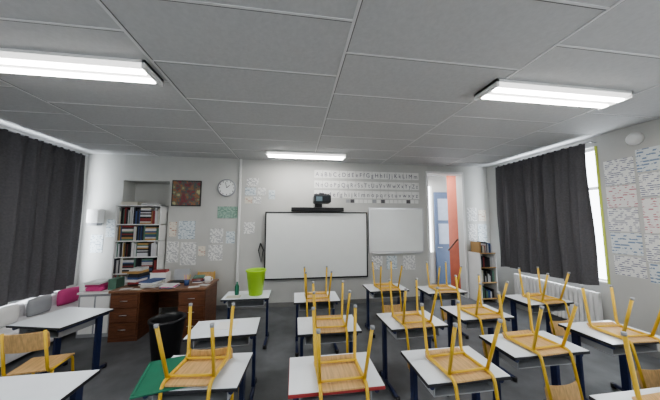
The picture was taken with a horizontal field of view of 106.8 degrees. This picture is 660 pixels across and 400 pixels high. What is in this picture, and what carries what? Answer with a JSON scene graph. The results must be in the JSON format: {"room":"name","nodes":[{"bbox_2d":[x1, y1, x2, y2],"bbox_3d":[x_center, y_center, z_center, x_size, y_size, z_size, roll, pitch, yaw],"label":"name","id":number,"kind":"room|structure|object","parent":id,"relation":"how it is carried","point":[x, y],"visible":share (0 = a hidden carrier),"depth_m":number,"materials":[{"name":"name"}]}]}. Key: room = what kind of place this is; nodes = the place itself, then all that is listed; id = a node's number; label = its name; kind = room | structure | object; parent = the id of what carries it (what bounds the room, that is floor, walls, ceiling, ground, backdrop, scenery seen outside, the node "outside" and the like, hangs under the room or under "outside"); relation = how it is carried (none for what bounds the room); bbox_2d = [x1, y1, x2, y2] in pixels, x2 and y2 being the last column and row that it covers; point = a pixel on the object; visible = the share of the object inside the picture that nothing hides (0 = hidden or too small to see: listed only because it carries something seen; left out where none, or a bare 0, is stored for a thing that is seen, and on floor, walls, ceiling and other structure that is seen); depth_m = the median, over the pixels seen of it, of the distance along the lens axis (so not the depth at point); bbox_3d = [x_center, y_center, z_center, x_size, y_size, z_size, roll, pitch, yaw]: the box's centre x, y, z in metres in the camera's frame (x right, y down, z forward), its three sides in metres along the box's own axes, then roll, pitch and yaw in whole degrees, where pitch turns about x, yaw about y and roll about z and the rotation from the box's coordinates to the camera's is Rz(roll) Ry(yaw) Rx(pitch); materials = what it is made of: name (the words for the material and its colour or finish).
{"room":"classroom","nodes":[
{"label":"classroom","id":0,"kind":"room"},
{"bbox_2d":[0,124,88,303],"bbox_3d":[-4.384,0.266,0.615,0.200,3.180,8.500,1,-5,-8],"label":"wall","id":1,"kind":"structure","parent":0,"point":[3,126],"depth_m":4.72,"materials":[{"name":"paint"}]},
{"bbox_2d":[0,127,88,306],"bbox_3d":[-4.573,0.254,3.469,0.210,2.474,2.380,1,-5,-8],"label":"window curtain","id":2,"kind":"object","parent":1,"relation":"attached to","point":[42,182],"visible":1,"depth_m":3.84,"materials":[{"name":"fabric"}]},
{"bbox_2d":[77,154,490,307],"bbox_3d":[-0.470,0.709,5.548,9.350,3.180,0.200,1,-5,-8],"label":"wall","id":3,"kind":"structure","parent":0,"point":[292,182],"depth_m":5.28,"materials":[{"name":"paint"}]},
{"bbox_2d":[86,209,104,225],"bbox_3d":[-4.597,0.341,4.805,0.220,0.320,0.156,1,-5,-8],"label":"paper towel dispenser","id":4,"kind":"object","parent":3,"relation":"attached to","point":[95,217],"visible":1,"depth_m":4.74,"materials":[{"name":"white plastic"}]},
{"bbox_2d":[89,235,103,252],"bbox_3d":[-4.608,0.861,4.835,0.220,0.350,0.006,1,-5,-8],"label":"poster","id":5,"kind":"object","parent":3,"relation":"attached to","point":[96,241],"visible":1,"depth_m":4.83,"materials":[{"name":"paper"}]},
{"bbox_2d":[105,219,114,236],"bbox_3d":[-4.361,0.565,4.897,0.200,0.350,0.006,1,-5,-8],"label":"poster","id":6,"kind":"object","parent":3,"relation":"attached to","point":[110,226],"visible":0.64,"depth_m":4.89,"materials":[{"name":"paper"}]},
{"bbox_2d":[129,182,169,201],"bbox_3d":[-3.823,0.907,5.242,1.030,2.730,0.180,1,-5,-8],"label":"trim","id":7,"kind":"structure","parent":3,"relation":"attached to","point":[132,184],"depth_m":5.29,"materials":[{"name":"paint"}]},
{"bbox_2d":[135,183,169,205],"bbox_3d":[-3.841,0.909,5.367,1.070,2.750,0.070,1,-5,-8],"label":"wall niche","id":8,"kind":"object","parent":3,"relation":"in","point":[144,192],"depth_m":5.42,"materials":[{"name":"paint"}]},
{"bbox_2d":[166,241,178,262],"bbox_3d":[-3.222,1.063,5.016,0.220,0.420,0.006,1,-5,-8],"label":"poster","id":9,"kind":"object","parent":3,"relation":"attached to","point":[172,247],"visible":1,"depth_m":5.01,"materials":[{"name":"paper"}]},
{"bbox_2d":[171,180,201,205],"bbox_3d":[-3.007,-0.141,5.140,0.570,0.540,0.032,1,-5,-8],"label":"framed painting","id":10,"kind":"object","parent":3,"relation":"attached to","point":[184,192],"visible":1,"depth_m":5.12,"materials":[{"name":"black paint"}]},
{"bbox_2d":[178,221,195,238],"bbox_3d":[-2.975,0.623,5.090,0.320,0.370,0.006,1,-5,-8],"label":"poster","id":11,"kind":"object","parent":3,"relation":"attached to","point":[186,230],"visible":1,"depth_m":5.09,"materials":[{"name":"paper"}]},
{"bbox_2d":[180,242,196,264],"bbox_3d":[-2.925,1.107,5.054,0.300,0.460,0.006,1,-5,-8],"label":"poster","id":12,"kind":"object","parent":3,"relation":"attached to","point":[188,249],"visible":1,"depth_m":5.05,"materials":[{"name":"paper"}]},
{"bbox_2d":[208,245,222,260],"bbox_3d":[-2.401,1.103,5.130,0.280,0.320,0.006,1,-5,-8],"label":"poster","id":13,"kind":"object","parent":3,"relation":"attached to","point":[214,251],"visible":1,"depth_m":5.13,"materials":[{"name":"paper"}]},
{"bbox_2d":[210,229,222,242],"bbox_3d":[-2.391,0.755,5.162,0.260,0.300,0.006,1,-5,-8],"label":"poster","id":14,"kind":"object","parent":3,"relation":"attached to","point":[216,235],"visible":1,"depth_m":5.16,"materials":[{"name":"paper"}]},
{"bbox_2d":[217,179,235,196],"bbox_3d":[-2.215,-0.261,5.262,0.380,0.380,0.038,1,-5,-8],"label":"wall clock","id":15,"kind":"object","parent":3,"relation":"attached to","point":[227,188],"visible":1,"depth_m":5.25,"materials":[{"name":"grey plastic"}]},
{"bbox_2d":[217,206,237,217],"bbox_3d":[-2.188,0.264,5.236,0.410,0.250,0.006,1,-5,-8],"label":"poster","id":16,"kind":"object","parent":3,"relation":"attached to","point":[223,212],"visible":1,"depth_m":5.23,"materials":[{"name":"green paper"}]},
{"bbox_2d":[236,159,241,281],"bbox_3d":[-1.943,0.510,5.232,0.040,2.820,0.038,1,-5,-8],"label":"pipe","id":17,"kind":"object","parent":3,"relation":"attached to","point":[240,174],"visible":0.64,"depth_m":5.22,"materials":[{"name":"white plastic"}]},
{"bbox_2d":[244,222,254,233],"bbox_3d":[-1.737,0.599,5.270,0.220,0.250,0.006,1,-5,-8],"label":"poster","id":18,"kind":"object","parent":3,"relation":"attached to","point":[249,227],"visible":1,"depth_m":5.27,"materials":[{"name":"paper"}]},
{"bbox_2d":[264,212,367,279],"bbox_3d":[-0.276,0.987,5.398,2.260,1.440,0.075,1,-5,-8],"label":"whiteboard","id":19,"kind":"object","parent":3,"relation":"attached to","point":[315,241],"visible":0.94,"depth_m":5.37,"materials":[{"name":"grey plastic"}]},
{"bbox_2d":[291,207,343,211],"bbox_3d":[-0.272,0.212,5.440,1.160,0.090,0.110,1,-5,-8],"label":"speaker","id":20,"kind":"object","parent":19,"relation":"attached to","point":[293,209],"visible":1,"depth_m":5.39},
{"bbox_2d":[162,294,469,312],"bbox_3d":[-0.455,2.238,5.304,8.950,0.090,0.015,1,-5,-8],"label":"baseboard","id":21,"kind":"structure","parent":3,"relation":"attached to","point":[412,298],"depth_m":5.24,"materials":[{"name":"paint"}]},
{"bbox_2d":[313,193,330,206],"bbox_3d":[-0.195,0.009,5.130,0.340,0.240,0.820,1,-5,-8],"label":"projector","id":22,"kind":"object","parent":3,"relation":"attached to","point":[319,199],"visible":0.98,"depth_m":4.76,"materials":[{"name":"black plastic"}]},
{"bbox_2d":[314,170,418,198],"bbox_3d":[0.894,-0.351,5.732,2.525,0.635,0.006,1,-5,-8],"label":"chart","id":23,"kind":"object","parent":3,"relation":"attached to","point":[317,173],"visible":0.93,"depth_m":5.73,"materials":[{"name":"white paper"}]},
{"bbox_2d":[346,199,417,203],"bbox_3d":[1.242,0.034,5.748,1.770,0.080,0.004,1,-5,-8],"label":"strip","id":24,"kind":"object","parent":3,"relation":"attached to","point":[347,200],"visible":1,"depth_m":5.74,"materials":[{"name":"grey plastic"}]},
{"bbox_2d":[368,208,423,253],"bbox_3d":[1.556,0.706,5.686,1.340,1.050,0.085,1,-5,-8],"label":"whiteboard","id":25,"kind":"object","parent":3,"relation":"attached to","point":[391,230],"visible":1,"depth_m":5.69,"materials":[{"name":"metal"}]},
{"bbox_2d":[403,255,415,269],"bbox_3d":[1.846,1.456,5.707,0.300,0.320,0.006,1,-5,-8],"label":"poster","id":26,"kind":"object","parent":3,"relation":"attached to","point":[408,261],"visible":1,"depth_m":5.70,"materials":[{"name":"paper"}]},
{"bbox_2d":[425,171,468,297],"bbox_3d":[2.817,0.816,5.899,1.000,3.030,0.020,1,-5,-8],"label":"trim","id":27,"kind":"structure","parent":3,"relation":"attached to","point":[426,172],"depth_m":5.91,"materials":[{"name":"white wood"}]},
{"bbox_2d":[468,224,476,240],"bbox_3d":[3.490,0.790,6.003,0.220,0.400,0.006,1,-5,-8],"label":"poster","id":28,"kind":"object","parent":3,"relation":"attached to","point":[472,233],"visible":1,"depth_m":6.00,"materials":[{"name":"paper"}]},
{"bbox_2d":[477,224,486,241],"bbox_3d":[3.757,0.818,6.038,0.240,0.450,0.006,1,-5,-8],"label":"poster","id":29,"kind":"object","parent":3,"relation":"attached to","point":[482,228],"visible":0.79,"depth_m":6.04,"materials":[{"name":"paper"}]},
{"bbox_2d":[0,0,659,166],"bbox_3d":[0.145,-1.310,1.406,9.350,0.100,8.900,1,-5,-8],"label":"ceiling","id":30,"kind":"structure","parent":0,"point":[495,33],"depth_m":2.32,"materials":[{"name":"tile"}]},
{"bbox_2d":[0,48,162,86],"bbox_3d":[-2.369,-1.155,2.127,1.550,0.074,0.300,1,-5,-8],"label":"fluorescent ceiling light","id":31,"kind":"object","parent":30,"relation":"attached to","point":[15,61],"visible":1,"depth_m":2.09,"materials":[{"name":"white plastic"}]},
{"bbox_2d":[265,150,346,160],"bbox_3d":[-0.475,-0.899,4.982,1.600,0.074,0.300,1,-5,-8],"label":"fluorescent ceiling light","id":32,"kind":"object","parent":30,"relation":"attached to","point":[273,154],"visible":1,"depth_m":4.90,"materials":[{"name":"white plastic"}]},
{"bbox_2d":[0,0,659,165],"bbox_3d":[0.145,-1.258,1.401,8.950,0.008,8.500,1,-5,-8],"label":"ceiling grid","id":33,"kind":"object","parent":30,"relation":"attached to","point":[358,7],"depth_m":2.22,"materials":[{"name":"white metal"}]},
{"bbox_2d":[474,79,633,109],"bbox_3d":[2.389,-1.111,2.623,1.620,0.074,0.300,1,-5,-8],"label":"fluorescent ceiling light","id":34,"kind":"object","parent":30,"relation":"attached to","point":[499,89],"visible":1,"depth_m":2.56,"materials":[{"name":"white plastic"}]},
{"bbox_2d":[0,283,659,399],"bbox_3d":[0.498,2.052,2.169,10.350,0.100,10.900,1,-5,-8],"label":"floor","id":35,"kind":"structure","parent":0,"point":[127,361],"depth_m":3.24,"materials":[{"name":"plastic"}]},
{"bbox_2d":[0,330,74,376],"bbox_3d":[-2.830,1.616,2.382,0.385,0.806,0.455,1,-5,-16],"label":"chair","id":36,"kind":"object","parent":35,"relation":"on","point":[29,342],"visible":0.94,"depth_m":2.25,"materials":[{"name":"yellow paint"}]},
{"bbox_2d":[0,290,81,366],"bbox_3d":[-4.328,1.802,3.350,0.680,0.610,2.250,1,-5,-8],"label":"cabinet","id":37,"kind":"object","parent":35,"relation":"on","point":[9,358],"visible":0.2,"depth_m":3.57,"materials":[{"name":"wood"}]},
{"bbox_2d":[0,304,19,327],"bbox_3d":[-4.264,1.528,3.207,0.110,0.260,0.320,0,-5,-4],"label":"cushion","id":38,"kind":"object","parent":37,"relation":"on","point":[9,314],"visible":1,"depth_m":3.22,"materials":[{"name":"fabric"}]},
{"bbox_2d":[26,294,51,316],"bbox_3d":[-4.327,1.568,3.650,0.110,0.260,0.320,0,-5,-1],"label":"cushion","id":39,"kind":"object","parent":37,"relation":"on","point":[41,304],"visible":1,"depth_m":3.60,"materials":[{"name":"fabric"}]},
{"bbox_2d":[56,286,78,305],"bbox_3d":[-4.394,1.609,4.114,0.110,0.260,0.320,-1,-5,7],"label":"cushion","id":40,"kind":"object","parent":37,"relation":"on","point":[69,295],"visible":0.98,"depth_m":4.07,"materials":[{"name":"fabric"}]},
{"bbox_2d":[0,369,99,399],"bbox_3d":[-2.012,1.594,1.541,0.650,0.700,0.456,1,-5,-8],"label":"school desk","id":41,"kind":"object","parent":35,"relation":"on","point":[61,385],"visible":1,"depth_m":1.67,"materials":[{"name":"white laminate"}]},
{"bbox_2d":[6,307,113,373],"bbox_3d":[-3.109,1.710,2.829,0.650,0.700,0.606,-1,-5,6],"label":"school desk","id":42,"kind":"object","parent":35,"relation":"on","point":[60,323],"visible":0.77,"depth_m":2.86,"materials":[{"name":"white laminate"}]},
{"bbox_2d":[76,284,126,337],"bbox_3d":[-3.752,1.828,4.090,0.510,0.690,0.490,1,-5,-8],"label":"storage cabinet","id":43,"kind":"object","parent":35,"relation":"on","point":[87,299],"visible":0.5,"depth_m":3.87,"materials":[{"name":"white wood"}]},
{"bbox_2d":[83,279,107,290],"bbox_3d":[-3.831,1.412,4.088,0.307,0.134,0.361,1,-5,-8],"label":"folders","id":44,"kind":"object","parent":43,"relation":"on","point":[98,284],"visible":0.79,"depth_m":3.96,"materials":[{"name":"pink paper"}]},
{"bbox_2d":[108,277,124,289],"bbox_3d":[-3.595,1.399,4.126,0.120,0.168,0.200,1,-5,-8],"label":"file box","id":45,"kind":"object","parent":43,"relation":"on","point":[116,282],"visible":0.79,"depth_m":4.04,"materials":[{"name":"green cardboard"}]},
{"bbox_2d":[111,205,168,312],"bbox_3d":[-3.782,1.180,4.925,0.810,2.130,0.390,1,-5,-8],"label":"bookcase","id":46,"kind":"object","parent":35,"relation":"on","point":[161,255],"visible":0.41,"depth_m":4.85,"materials":[{"name":"white wood"}]},
{"bbox_2d":[113,207,159,283],"bbox_3d":[-3.777,1.164,4.902,0.756,2.036,0.338,1,-5,-8],"label":"books","id":47,"kind":"object","parent":46,"relation":"in","point":[132,215],"visible":0.62,"depth_m":4.78,"materials":[{"name":"multicoloured paper"}]},
{"bbox_2d":[107,279,218,342],"bbox_3d":[-2.706,1.795,4.088,1.400,0.755,0.656,1,-5,-8],"label":"desk","id":48,"kind":"object","parent":35,"relation":"on","point":[132,311],"visible":0.77,"depth_m":3.85,"materials":[{"name":"brown wood"}]},
{"bbox_2d":[125,266,149,285],"bbox_3d":[-3.248,1.285,4.149,0.254,0.268,0.303,1,-5,-8],"label":"books","id":49,"kind":"object","parent":48,"relation":"on","point":[137,274],"visible":0.9,"depth_m":4.05,"materials":[{"name":"multicoloured paper"}]},
{"bbox_2d":[138,278,166,287],"bbox_3d":[-2.912,1.362,4.028,0.301,0.094,0.358,1,-5,-8],"label":"books","id":50,"kind":"object","parent":48,"relation":"on","point":[153,282],"visible":0.99,"depth_m":3.92,"materials":[{"name":"white paper"}]},
{"bbox_2d":[150,269,170,281],"bbox_3d":[-2.985,1.333,4.315,0.260,0.203,0.150,1,-5,-8],"label":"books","id":51,"kind":"object","parent":48,"relation":"on","point":[157,273],"visible":0.86,"depth_m":4.26,"materials":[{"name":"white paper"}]},
{"bbox_2d":[168,269,190,282],"bbox_3d":[-2.640,1.332,4.309,0.260,0.203,0.239,1,-5,-8],"label":"laptop","id":52,"kind":"object","parent":48,"relation":"on","point":[179,274],"visible":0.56,"depth_m":4.38,"materials":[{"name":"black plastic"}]},
{"bbox_2d":[147,311,186,360],"bbox_3d":[-2.135,1.819,3.202,0.430,0.550,0.430,1,-5,-8],"label":"waste bin","id":53,"kind":"object","parent":35,"relation":"on","point":[171,324],"visible":0.79,"depth_m":3.09,"materials":[{"name":"black plastic"}]},
{"bbox_2d":[143,352,252,399],"bbox_3d":[-0.958,1.617,1.792,0.650,0.700,0.476,0,-5,-4],"label":"school desk","id":54,"kind":"object","parent":35,"relation":"on","point":[231,377],"visible":0.58,"depth_m":1.72,"materials":[{"name":"white laminate"}]},
{"bbox_2d":[129,355,185,399],"bbox_3d":[-1.178,1.255,1.777,0.320,0.016,0.430,2,-6,-22],"label":"folder","id":55,"kind":"object","parent":54,"relation":"on","point":[150,382],"visible":0.56,"depth_m":1.70,"materials":[{"name":"plastic"}]},
{"bbox_2d":[153,302,234,399],"bbox_3d":[-0.955,1.225,1.753,0.385,0.806,0.455,0,-5,-2],"label":"chair","id":56,"kind":"object","parent":54,"relation":"on","point":[202,370],"visible":0.97,"depth_m":1.69,"materials":[{"name":"yellow paint"}]},
{"bbox_2d":[188,347,238,399],"bbox_3d":[-0.989,1.593,2.120,0.385,0.806,0.455,1,-5,-8],"label":"chair","id":57,"kind":"object","parent":35,"relation":"on","point":[192,352],"visible":0.12,"depth_m":1.94,"materials":[{"name":"yellow paint"}]},
{"bbox_2d":[183,317,260,399],"bbox_3d":[-1.094,1.684,2.537,0.670,0.700,0.456,1,-5,-10],"label":"school desk","id":58,"kind":"object","parent":35,"relation":"on","point":[246,329],"visible":0.73,"depth_m":2.52,"materials":[{"name":"white laminate"}]},
{"bbox_2d":[215,321,238,329],"bbox_3d":[-1.096,1.337,2.613,0.200,0.003,0.200,1,-5,-8],"label":"sheet","id":59,"kind":"object","parent":58,"relation":"on","point":[222,325],"visible":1,"depth_m":2.60,"materials":[{"name":"white paper"}]},
{"bbox_2d":[220,290,271,348],"bbox_3d":[-1.250,1.787,3.692,0.670,0.700,0.456,1,-5,-8],"label":"school desk","id":60,"kind":"object","parent":35,"relation":"on","point":[245,300],"visible":0.7,"depth_m":3.68,"materials":[{"name":"white laminate"}]},
{"bbox_2d":[246,268,266,295],"bbox_3d":[-1.137,1.255,3.761,0.310,0.370,0.310,1,-5,-8],"label":"bucket","id":61,"kind":"object","parent":60,"relation":"on","point":[255,276],"visible":1,"depth_m":3.66,"materials":[{"name":"plastic"}]},
{"bbox_2d":[294,291,340,356],"bbox_3d":[-0.206,1.778,3.594,0.650,0.700,0.506,1,-5,-8],"label":"school desk","id":62,"kind":"object","parent":35,"relation":"on","point":[299,298],"visible":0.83,"depth_m":3.54,"materials":[{"name":"white laminate"}]},
{"bbox_2d":[304,266,332,316],"bbox_3d":[-0.185,1.401,3.521,0.385,0.806,0.455,1,-5,-9],"label":"chair","id":63,"kind":"object","parent":62,"relation":"on","point":[321,296],"visible":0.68,"depth_m":3.44,"materials":[{"name":"yellow paint"}]},
{"bbox_2d":[297,315,361,356],"bbox_3d":[-0.026,1.691,2.623,0.650,0.700,0.466,1,-5,-8],"label":"school desk","id":64,"kind":"object","parent":35,"relation":"on","point":[304,324],"visible":0.56,"depth_m":2.58,"materials":[{"name":"white laminate"}]},
{"bbox_2d":[312,280,350,352],"bbox_3d":[0.000,1.315,2.571,0.385,0.806,0.455,1,-5,-6],"label":"chair","id":65,"kind":"object","parent":64,"relation":"on","point":[326,323],"visible":0.6,"depth_m":2.52,"materials":[{"name":"yellow paint"}]},
{"bbox_2d":[288,352,384,399],"bbox_3d":[0.023,1.616,1.785,0.650,0.700,0.466,1,-5,-8],"label":"school desk","id":66,"kind":"object","parent":35,"relation":"on","point":[302,383],"visible":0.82,"depth_m":1.72,"materials":[{"name":"white laminate"}]},
{"bbox_2d":[312,304,374,399],"bbox_3d":[0.071,1.240,1.736,0.385,0.806,0.455,1,-5,-9],"label":"chair","id":67,"kind":"object","parent":66,"relation":"on","point":[334,373],"visible":1,"depth_m":1.72,"materials":[{"name":"yellow paint"}]},
{"bbox_2d":[363,283,408,337],"bbox_3d":[0.936,1.826,4.119,0.660,0.700,0.466,1,-5,-8],"label":"school desk","id":68,"kind":"object","parent":35,"relation":"on","point":[371,289],"visible":0.56,"depth_m":4.13,"materials":[{"name":"white laminate"}]},
{"bbox_2d":[372,260,402,312],"bbox_3d":[0.950,1.449,4.064,0.385,0.806,0.455,1,-5,-10],"label":"chair","id":69,"kind":"object","parent":68,"relation":"on","point":[381,286],"visible":0.87,"depth_m":3.94,"materials":[{"name":"yellow paint"}]},
{"bbox_2d":[376,310,448,399],"bbox_3d":[0.915,1.703,2.752,0.650,0.700,0.476,1,-5,-10],"label":"school desk","id":70,"kind":"object","parent":35,"relation":"on","point":[389,323],"visible":0.66,"depth_m":2.72,"materials":[{"name":"white laminate"}]},
{"bbox_2d":[388,278,438,369],"bbox_3d":[0.914,1.326,2.691,0.385,0.806,0.455,1,-5,-10],"label":"chair","id":71,"kind":"object","parent":70,"relation":"on","point":[408,319],"visible":0.65,"depth_m":2.62,"materials":[{"name":"yellow paint"}]},
{"bbox_2d":[415,285,468,341],"bbox_3d":[1.821,1.815,4.003,0.660,0.700,0.466,1,-5,-8],"label":"school desk","id":72,"kind":"object","parent":35,"relation":"on","point":[425,291],"visible":0.62,"depth_m":3.98,"materials":[{"name":"white laminate"}]},
{"bbox_2d":[426,261,461,320],"bbox_3d":[1.843,1.439,3.950,0.385,0.806,0.455,1,-5,-6],"label":"chair","id":73,"kind":"object","parent":72,"relation":"on","point":[443,288],"visible":0.69,"depth_m":3.87,"materials":[{"name":"yellow paint"}]},
{"bbox_2d":[401,346,510,399],"bbox_3d":[0.953,1.625,1.887,0.640,0.700,0.466,1,-5,-8],"label":"school desk","id":74,"kind":"object","parent":35,"relation":"on","point":[438,384],"visible":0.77,"depth_m":1.83,"materials":[{"name":"white laminate"}]},
{"bbox_2d":[420,300,502,399],"bbox_3d":[0.977,1.249,1.835,0.385,0.806,0.455,1,-5,-11],"label":"chair","id":75,"kind":"object","parent":74,"relation":"on","point":[460,367],"visible":1,"depth_m":1.78,"materials":[{"name":"yellow paint"}]},
{"bbox_2d":[440,304,517,381],"bbox_3d":[1.795,1.724,2.988,0.660,0.700,0.476,1,-5,-8],"label":"school desk","id":76,"kind":"object","parent":35,"relation":"on","point":[468,321],"visible":0.59,"depth_m":2.96,"materials":[{"name":"white laminate"}]},
{"bbox_2d":[454,274,508,358],"bbox_3d":[1.820,1.348,2.930,0.385,0.806,0.455,1,-5,-11],"label":"chair","id":77,"kind":"object","parent":76,"relation":"on","point":[477,310],"visible":0.66,"depth_m":2.85,"materials":[{"name":"yellow paint"}]},
{"bbox_2d":[467,251,498,303],"bbox_3d":[3.555,1.767,5.706,0.410,1.100,0.400,1,-5,-8],"label":"bookshelf","id":78,"kind":"object","parent":35,"relation":"on","point":[474,258],"visible":0.62,"depth_m":5.63,"materials":[{"name":"white wood"}]},
{"bbox_2d":[470,241,493,297],"bbox_3d":[3.552,1.595,5.696,0.337,1.239,0.290,1,-5,-8],"label":"books","id":79,"kind":"object","parent":78,"relation":"in","point":[480,247],"visible":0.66,"depth_m":5.58,"materials":[{"name":"multicoloured paper"}]},
{"bbox_2d":[479,331,589,399],"bbox_3d":[1.842,1.654,2.205,0.730,0.700,0.426,1,-5,-8],"label":"school desk","id":80,"kind":"object","parent":35,"relation":"on","point":[516,355],"visible":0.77,"depth_m":2.17,"materials":[{"name":"white laminate"}]},
{"bbox_2d":[497,290,583,399],"bbox_3d":[1.848,1.279,2.170,0.385,0.806,0.455,1,-5,-11],"label":"chair","id":81,"kind":"object","parent":80,"relation":"on","point":[533,342],"visible":1,"depth_m":2.06,"materials":[{"name":"yellow paint"}]},
{"bbox_2d":[505,294,573,334],"bbox_3d":[2.985,1.770,3.499,0.700,0.700,0.476,1,-5,-10],"label":"school desk","id":82,"kind":"object","parent":35,"relation":"on","point":[516,300],"visible":0.41,"depth_m":3.51,"materials":[{"name":"white laminate"}]},
{"bbox_2d":[518,267,570,335],"bbox_3d":[3.029,1.394,3.445,0.385,0.806,0.455,1,-5,-11],"label":"chair","id":83,"kind":"object","parent":82,"relation":"on","point":[556,330],"visible":0.87,"depth_m":3.33,"materials":[{"name":"yellow paint"}]},
{"bbox_2d":[514,273,603,321],"bbox_3d":[4.091,1.862,4.519,0.080,0.700,1.484,1,-5,-8],"label":"radiator","id":84,"kind":"object","parent":35,"relation":"on","point":[571,293],"visible":0.52,"depth_m":4.20,"materials":[{"name":"white metal"}]},
{"bbox_2d":[558,320,659,399],"bbox_3d":[2.848,1.675,2.444,0.670,0.700,0.496,1,-5,-8],"label":"school desk","id":85,"kind":"object","parent":35,"relation":"on","point":[580,331],"visible":0.62,"depth_m":2.47,"materials":[{"name":"white laminate"}]},
{"bbox_2d":[580,285,659,388],"bbox_3d":[2.876,1.298,2.377,0.385,0.806,0.455,0,-5,-5],"label":"chair","id":86,"kind":"object","parent":85,"relation":"on","point":[646,378],"visible":0.88,"depth_m":2.29,"materials":[{"name":"yellow paint"}]},
{"bbox_2d":[589,387,659,399],"bbox_3d":[2.019,1.577,1.355,0.680,0.700,0.466,1,-5,-8],"label":"school desk","id":87,"kind":"object","parent":35,"relation":"on","point":[623,395],"visible":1,"depth_m":1.57,"materials":[{"name":"white laminate"}]},
{"bbox_2d":[620,331,659,399],"bbox_3d":[2.023,1.201,1.299,0.385,0.806,0.455,1,-5,-10],"label":"chair","id":88,"kind":"object","parent":87,"relation":"on","point":[654,396],"visible":1,"depth_m":1.49,"materials":[{"name":"yellow paint"}]},
{"bbox_2d":[428,176,446,282],"bbox_3d":[3.026,0.866,7.405,3.500,3.200,0.100,1,-5,-8],"label":"wall","id":89,"kind":"structure","parent":0,"point":[436,183],"depth_m":7.47,"materials":[{"name":"paint"}]},
{"bbox_2d":[433,192,450,283],"bbox_3d":[3.509,1.110,7.330,0.720,2.700,0.121,1,-5,-8],"label":"door","id":90,"kind":"structure","parent":89,"relation":"in","point":[440,198],"depth_m":7.31,"materials":[{"name":"blue paint"}]},
{"bbox_2d":[427,165,460,175],"bbox_3d":[2.802,-0.733,6.147,0.900,0.200,0.200,1,-5,-8],"label":"wall","id":91,"kind":"structure","parent":0,"point":[429,167],"depth_m":6.07,"materials":[{"name":"paint"}]},
{"bbox_2d":[446,176,460,288],"bbox_3d":[3.290,0.776,6.411,0.100,3.200,0.450,1,-5,-8],"label":"wall","id":92,"kind":"structure","parent":0,"point":[451,180],"depth_m":6.43,"materials":[{"name":"orange paint"}]},
{"bbox_2d":[486,118,659,351],"bbox_3d":[4.674,0.382,1.904,0.200,3.180,8.500,1,-5,-8],"label":"wall","id":93,"kind":"structure","parent":0,"point":[611,145],"depth_m":3.68,"materials":[{"name":"paint"}]},
{"bbox_2d":[493,140,598,284],"bbox_3d":[4.053,0.289,4.754,0.208,2.314,1.940,1,-5,-8],"label":"window curtain","id":94,"kind":"object","parent":93,"relation":"attached to","point":[545,216],"visible":0.99,"depth_m":4.50,"materials":[{"name":"fabric"}]},
{"bbox_2d":[501,296,659,358],"bbox_3d":[4.569,1.918,1.741,0.015,0.090,8.480,1,-5,-8],"label":"baseboard","id":95,"kind":"structure","parent":93,"relation":"attached to","point":[654,354],"depth_m":4.40,"materials":[{"name":"paint"}]},
{"bbox_2d":[594,146,610,283],"bbox_3d":[4.289,0.211,3.863,0.010,2.170,0.032,1,-5,-8],"label":"trim","id":96,"kind":"structure","parent":93,"relation":"attached to","point":[595,147],"depth_m":3.85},
{"bbox_2d":[603,156,635,185],"bbox_3d":[4.327,-0.423,3.673,0.006,0.380,0.340,1,-5,-8],"label":"poster","id":97,"kind":"object","parent":93,"relation":"attached to","point":[618,171],"visible":1,"depth_m":3.66,"materials":[{"name":"white paper"}]},
{"bbox_2d":[606,184,637,207],"bbox_3d":[4.326,-0.055,3.641,0.006,0.320,0.340,1,-5,-8],"label":"poster","id":98,"kind":"object","parent":93,"relation":"attached to","point":[623,195],"visible":1,"depth_m":3.62,"materials":[{"name":"white paper"}]},
{"bbox_2d":[607,208,639,231],"bbox_3d":[4.325,0.295,3.617,0.006,0.340,0.340,1,-5,-8],"label":"poster","id":99,"kind":"object","parent":93,"relation":"attached to","point":[622,219],"visible":1,"depth_m":3.60,"materials":[{"name":"white paper"}]},
{"bbox_2d":[610,232,643,255],"bbox_3d":[4.327,0.637,3.577,0.006,0.310,0.340,1,-5,-8],"label":"poster","id":100,"kind":"object","parent":93,"relation":"attached to","point":[622,243],"visible":1,"depth_m":3.56,"materials":[{"name":"white paper"}]},
{"bbox_2d":[614,255,647,278],"bbox_3d":[4.328,0.960,3.536,0.006,0.280,0.340,1,-5,-8],"label":"poster","id":101,"kind":"object","parent":93,"relation":"attached to","point":[624,265],"visible":1,"depth_m":3.52,"materials":[{"name":"white paper"}]},
{"bbox_2d":[625,132,644,144],"bbox_3d":[4.326,-0.872,3.488,0.070,0.180,0.180,1,-5,-8],"label":"fire alarm","id":102,"kind":"object","parent":93,"relation":"attached to","point":[635,138],"visible":1,"depth_m":3.46,"materials":[{"name":"white plastic"}]},
{"bbox_2d":[635,145,659,171],"bbox_3d":[4.383,-0.568,3.293,0.006,0.320,0.390,1,-5,-8],"label":"poster","id":103,"kind":"object","parent":93,"relation":"attached to","point":[647,159],"visible":1,"depth_m":3.36,"materials":[{"name":"white paper"}]},
{"bbox_2d":[638,171,659,196],"bbox_3d":[4.384,-0.220,3.253,0.006,0.320,0.390,1,-5,-8],"label":"poster","id":104,"kind":"object","parent":93,"relation":"attached to","point":[649,183],"visible":1,"depth_m":3.35,"materials":[{"name":"white paper"}]},
{"bbox_2d":[642,198,659,232],"bbox_3d":[4.384,0.203,3.211,0.006,0.470,0.390,1,-5,-8],"label":"poster","id":105,"kind":"object","parent":93,"relation":"attached to","point":[651,206],"visible":1,"depth_m":3.33,"materials":[{"name":"white paper"}]},
{"bbox_2d":[644,234,659,262],"bbox_3d":[4.382,0.642,3.185,0.006,0.370,0.390,1,-5,-8],"label":"poster","id":106,"kind":"object","parent":93,"relation":"attached to","point":[652,242],"visible":1,"depth_m":3.31,"materials":[{"name":"white paper"}]},
{"bbox_2d":[649,263,659,283],"bbox_3d":[4.384,0.975,3.142,0.006,0.260,0.390,1,-5,-8],"label":"poster","id":107,"kind":"object","parent":93,"relation":"attached to","point":[654,268],"visible":1,"depth_m":3.28,"materials":[{"name":"white paper"}]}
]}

